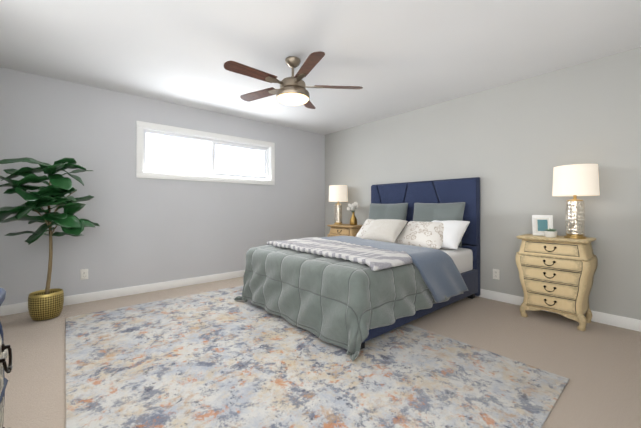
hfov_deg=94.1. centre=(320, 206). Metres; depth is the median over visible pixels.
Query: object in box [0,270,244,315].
baseboard
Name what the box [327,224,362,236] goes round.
nightstand
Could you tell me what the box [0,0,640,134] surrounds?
ceiling
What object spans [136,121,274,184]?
window
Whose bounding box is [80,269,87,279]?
electrical outlet
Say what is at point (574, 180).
lamp
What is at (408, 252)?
bed
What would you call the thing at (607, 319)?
baseboard
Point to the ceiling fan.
(292, 91)
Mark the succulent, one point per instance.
(550, 233)
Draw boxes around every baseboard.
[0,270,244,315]
[477,289,640,331]
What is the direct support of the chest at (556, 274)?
on the floor
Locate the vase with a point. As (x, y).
(353, 219)
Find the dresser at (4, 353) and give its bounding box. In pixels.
[0,288,11,427]
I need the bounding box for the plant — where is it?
[0,157,98,320]
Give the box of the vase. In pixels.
[347,202,357,224]
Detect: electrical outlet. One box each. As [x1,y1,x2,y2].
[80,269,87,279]
[493,269,499,279]
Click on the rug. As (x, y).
(221, 358)
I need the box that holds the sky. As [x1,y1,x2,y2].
[146,133,263,176]
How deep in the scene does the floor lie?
2.21 m
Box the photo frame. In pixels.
[532,215,552,235]
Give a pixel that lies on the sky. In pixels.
(169, 153)
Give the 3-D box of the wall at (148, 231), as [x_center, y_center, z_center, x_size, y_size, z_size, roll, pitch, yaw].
[-1.628,-0.148,4.295,4.400,2.440,0.120,0,0,-41]
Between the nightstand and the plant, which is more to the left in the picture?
the plant
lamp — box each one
[329,185,347,224]
[552,164,599,238]
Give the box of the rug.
[66,285,568,427]
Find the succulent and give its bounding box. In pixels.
[544,228,556,237]
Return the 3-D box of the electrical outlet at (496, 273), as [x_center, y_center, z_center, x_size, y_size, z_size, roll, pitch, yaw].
[2.008,0.771,3.416,0.012,0.115,0.070,0,0,-41]
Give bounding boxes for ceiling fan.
[224,51,362,108]
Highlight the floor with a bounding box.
[0,277,640,427]
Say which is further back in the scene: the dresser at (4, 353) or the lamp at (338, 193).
the lamp at (338, 193)
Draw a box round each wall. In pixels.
[0,67,324,305]
[325,47,640,319]
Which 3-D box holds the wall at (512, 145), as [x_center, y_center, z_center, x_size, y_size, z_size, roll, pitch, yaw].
[1.720,-0.149,3.855,0.120,2.440,5.140,0,0,-41]
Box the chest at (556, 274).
[515,234,597,330]
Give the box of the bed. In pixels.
[234,177,479,361]
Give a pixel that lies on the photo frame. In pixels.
(541, 224)
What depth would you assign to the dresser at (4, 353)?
0.76 m

